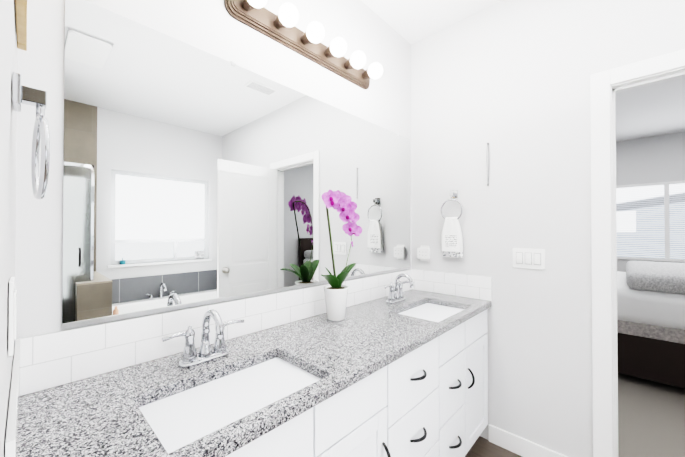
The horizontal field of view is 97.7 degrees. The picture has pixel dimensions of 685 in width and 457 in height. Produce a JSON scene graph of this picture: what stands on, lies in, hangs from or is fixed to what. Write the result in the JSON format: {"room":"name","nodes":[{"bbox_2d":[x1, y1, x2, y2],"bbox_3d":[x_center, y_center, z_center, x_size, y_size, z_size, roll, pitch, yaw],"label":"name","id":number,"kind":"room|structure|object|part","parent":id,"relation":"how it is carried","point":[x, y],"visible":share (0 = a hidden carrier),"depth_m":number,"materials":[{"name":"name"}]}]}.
{"room":"bathroom","nodes":[
{"label":"bathroom","id":0,"kind":"room"},
{"bbox_2d":[0,0,17,456],"bbox_3d":[-0.515,-0.053,0.379,1.120,2.780,0.120,-1,-1,43],"label":"wall","id":1,"kind":"structure","parent":0,"point":[8,68],"depth_m":0.04,"materials":[{"name":"white paint"}]},
{"bbox_2d":[8,277,16,355],"bbox_3d":[-0.539,0.141,0.489,0.070,0.115,0.008,-1,-1,43],"label":"electrical outlet","id":2,"kind":"object","parent":1,"relation":"attached to","point":[12,312],"visible":1,"depth_m":0.47,"materials":[{"name":"white plastic"}]},
{"bbox_2d":[15,0,26,50],"bbox_3d":[-0.544,-0.809,0.508,0.650,0.745,0.016,-1,-1,43],"label":"picture frame","id":3,"kind":"object","parent":1,"relation":"attached to","point":[21,16],"visible":1,"depth_m":0.64,"materials":[{"name":"brown wood"}]},
{"bbox_2d":[12,72,49,199],"bbox_3d":[-0.560,-0.158,0.537,0.153,0.212,0.044,-1,-1,43],"label":"towel ring","id":4,"kind":"object","parent":1,"relation":"attached to","point":[31,96],"visible":1,"depth_m":0.52,"materials":[{"name":"silver metal"}]},
{"bbox_2d":[14,0,411,346],"bbox_3d":[-0.214,-0.041,1.592,0.133,2.780,2.298,-1,-1,43],"label":"wall","id":5,"kind":"structure","parent":0,"point":[193,176],"depth_m":1.14,"materials":[{"name":"white paint"}]},
{"bbox_2d":[224,0,382,89],"bbox_3d":[-0.101,-0.942,1.520,0.161,0.118,0.950,-1,-1,43],"label":"sconce","id":6,"kind":"object","parent":5,"relation":"attached to","point":[280,27],"visible":1,"depth_m":1.45,"materials":[{"name":"brown metal"}]},
{"bbox_2d":[16,269,411,395],"bbox_3d":[-0.170,0.381,1.546,0.009,0.154,2.052,-1,-1,43],"label":"backsplash","id":7,"kind":"structure","parent":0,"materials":[{"name":"white tile"}]},
{"bbox_2d":[465,436,521,456],"bbox_3d":[0.708,1.385,0.094,3.510,0.100,3.190,-1,-1,43],"label":"floor","id":8,"kind":"structure","parent":0,"point":[482,447],"depth_m":1.82,"materials":[{"name":"brown wood"}]},
{"bbox_2d":[5,305,490,456],"bbox_3d":[0.042,0.919,1.341,0.591,0.855,2.052,-1,-1,43],"label":"bathroom vanity","id":9,"kind":"object","parent":8,"relation":"on","point":[393,364],"depth_m":1.18,"materials":[{"name":"white paint"}]},
{"bbox_2d":[9,289,490,456],"bbox_3d":[0.035,0.474,1.352,0.572,0.035,2.050,-1,-1,43],"label":"countertop","id":10,"kind":"structure","parent":9,"relation":"on","point":[106,414],"depth_m":0.87,"materials":[{"name":"grey stone"}]},
{"bbox_2d":[157,305,244,368],"bbox_3d":[-0.439,0.361,1.002,0.155,0.183,0.274,-1,-1,43],"label":"faucet","id":11,"kind":"object","parent":10,"relation":"on","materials":[{"name":"silver metal"}]},
{"bbox_2d":[145,357,316,444],"bbox_3d":[-0.298,0.552,0.866,0.319,0.154,0.484,-1,-1,43],"label":"sink","id":12,"kind":"object","parent":10,"relation":"in","point":[183,413],"depth_m":0.87,"materials":[{"name":"white ceramic"}]},
{"bbox_2d":[321,190,362,320],"bbox_3d":[-0.022,0.133,1.496,0.176,0.648,0.259,-1,-1,43],"label":"orchid","id":13,"kind":"object","parent":10,"relation":"on","point":[336,290],"visible":1,"depth_m":1.49,"materials":[{"name":"pink plant"}]},
{"bbox_3d":[-0.033,0.377,1.519,0.127,0.160,0.127,-1,-1,43],"label":"pot","id":14,"kind":"part","parent":13,"relation":"part of","materials":[{"name":"white ceramic"}]},
{"bbox_2d":[381,273,416,304],"bbox_3d":[0.374,0.369,1.863,0.155,0.183,0.274,-1,-1,43],"label":"faucet","id":15,"kind":"object","parent":10,"relation":"on","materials":[{"name":"silver metal"}]},
{"bbox_2d":[401,301,460,320],"bbox_3d":[0.516,0.560,1.728,0.319,0.154,0.484,-1,-1,43],"label":"sink","id":16,"kind":"object","parent":10,"relation":"in","point":[431,309],"depth_m":1.81,"materials":[{"name":"white ceramic"}]},
{"bbox_2d":[361,0,684,141],"bbox_3d":[2.071,-1.478,1.929,4.250,0.100,7.690,-1,-1,43],"label":"ceiling","id":17,"kind":"structure","parent":0,"point":[652,110],"depth_m":2.99,"materials":[{"name":"white paint"}]},
{"bbox_2d":[411,0,684,456],"bbox_3d":[1.806,-0.045,1.182,3.390,2.780,0.120,-1,-1,43],"label":"wall","id":18,"kind":"structure","parent":0,"point":[508,81],"depth_m":1.77,"materials":[{"name":"white paint"}]},
{"bbox_2d":[417,245,429,260],"bbox_3d":[0.601,0.185,2.210,0.092,0.116,0.034,-1,-1,43],"label":"electrical outlet","id":19,"kind":"object","parent":18,"relation":"attached to","point":[423,253],"visible":0.98,"depth_m":2.20,"materials":[{"name":"white plastic"}]},
{"bbox_2d":[441,191,462,257],"bbox_3d":[0.755,-0.031,2.050,0.155,0.459,0.058,-1,-1,43],"label":"towel ring","id":20,"kind":"object","parent":18,"relation":"attached to","point":[451,240],"visible":1,"depth_m":2.03,"materials":[{"name":"white fabric"}]},
{"bbox_2d":[441,217,462,257],"bbox_3d":[0.746,0.061,2.042,0.137,0.275,0.036,-1,-1,43],"label":"towel","id":21,"kind":"object","parent":20,"relation":"hanging from","point":[451,235],"depth_m":2.03,"materials":[{"name":"white fabric"}]},
{"bbox_2d":[486,143,488,185],"bbox_3d":[0.931,-0.411,1.915,0.015,0.278,0.019,-1,-1,43],"label":"necklace","id":22,"kind":"object","parent":18,"relation":"hanging from","point":[488,164],"visible":1,"depth_m":1.91,"materials":[{"name":"silver metal"}]},
{"bbox_2d":[488,424,566,456],"bbox_3d":[1.117,1.298,1.730,0.511,0.105,0.013,-1,-1,43],"label":"baseboard","id":23,"kind":"structure","parent":18,"relation":"attached to","point":[518,445],"depth_m":1.78,"materials":[{"name":"white paint"}]},
{"bbox_2d":[513,248,544,269],"bbox_3d":[1.093,0.176,1.760,0.166,0.118,0.014,-1,-1,43],"label":"switch plate","id":24,"kind":"object","parent":18,"relation":"attached to","point":[529,258],"visible":1,"depth_m":1.75,"materials":[{"name":"white plastic"}]},
{"bbox_2d":[590,49,684,456],"bbox_3d":[1.667,0.269,1.310,0.878,2.154,0.152,-1,-1,43],"label":"door frame","id":25,"kind":"structure","parent":18,"relation":"attached to","point":[601,262],"depth_m":1.53,"materials":[{"name":"white paint"}]},
{"bbox_2d":[616,131,684,271],"bbox_3d":[4.678,-0.013,4.659,3.990,2.780,0.120,-1,-1,43],"label":"wall","id":26,"kind":"structure","parent":0,"point":[655,159],"depth_m":4.56,"materials":[{"name":"white paint"}]},
{"bbox_2d":[616,180,684,261],"bbox_3d":[4.832,-0.104,4.452,2.260,1.180,0.070,-1,-1,43],"label":"window","id":27,"kind":"structure","parent":26,"relation":"in","point":[666,220],"depth_m":4.46,"materials":[{"name":"white paint"}]},
{"bbox_2d":[616,184,684,258],"bbox_3d":[4.860,-0.119,4.482,2.200,1.150,0.010,-1,-1,43],"label":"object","id":28,"kind":"structure","parent":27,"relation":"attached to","point":[640,221],"depth_m":4.61,"materials":[{"name":"white"}]},
{"bbox_2d":[618,373,684,456],"bbox_3d":[3.146,1.406,3.039,4.250,0.112,4.560,-1,-1,43],"label":"floor","id":29,"kind":"structure","parent":0,"point":[651,418],"depth_m":2.11,"materials":[{"name":"beige carpet"}]},
{"bbox_2d":[617,261,684,388],"bbox_3d":[3.698,0.752,2.530,2.440,1.188,1.610,-1,-1,43],"label":"bed","id":30,"kind":"object","parent":29,"relation":"on","point":[651,319],"visible":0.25,"depth_m":2.52,"materials":[{"name":"grey fabric"}]},
{"bbox_2d":[617,271,684,329],"bbox_3d":[3.673,0.678,2.555,2.370,0.300,1.610,-1,-1,43],"label":"duvet","id":31,"kind":"object","parent":30,"relation":"on","point":[645,308],"depth_m":2.51,"materials":[{"name":"white fabric"}]},
{"bbox_2d":[626,261,684,293],"bbox_3d":[3.760,0.457,2.475,2.050,0.150,1.590,-1,-1,43],"label":"throw","id":32,"kind":"object","parent":30,"relation":"on","point":[642,277],"depth_m":2.55,"materials":[{"name":"fabric"}]}
]}

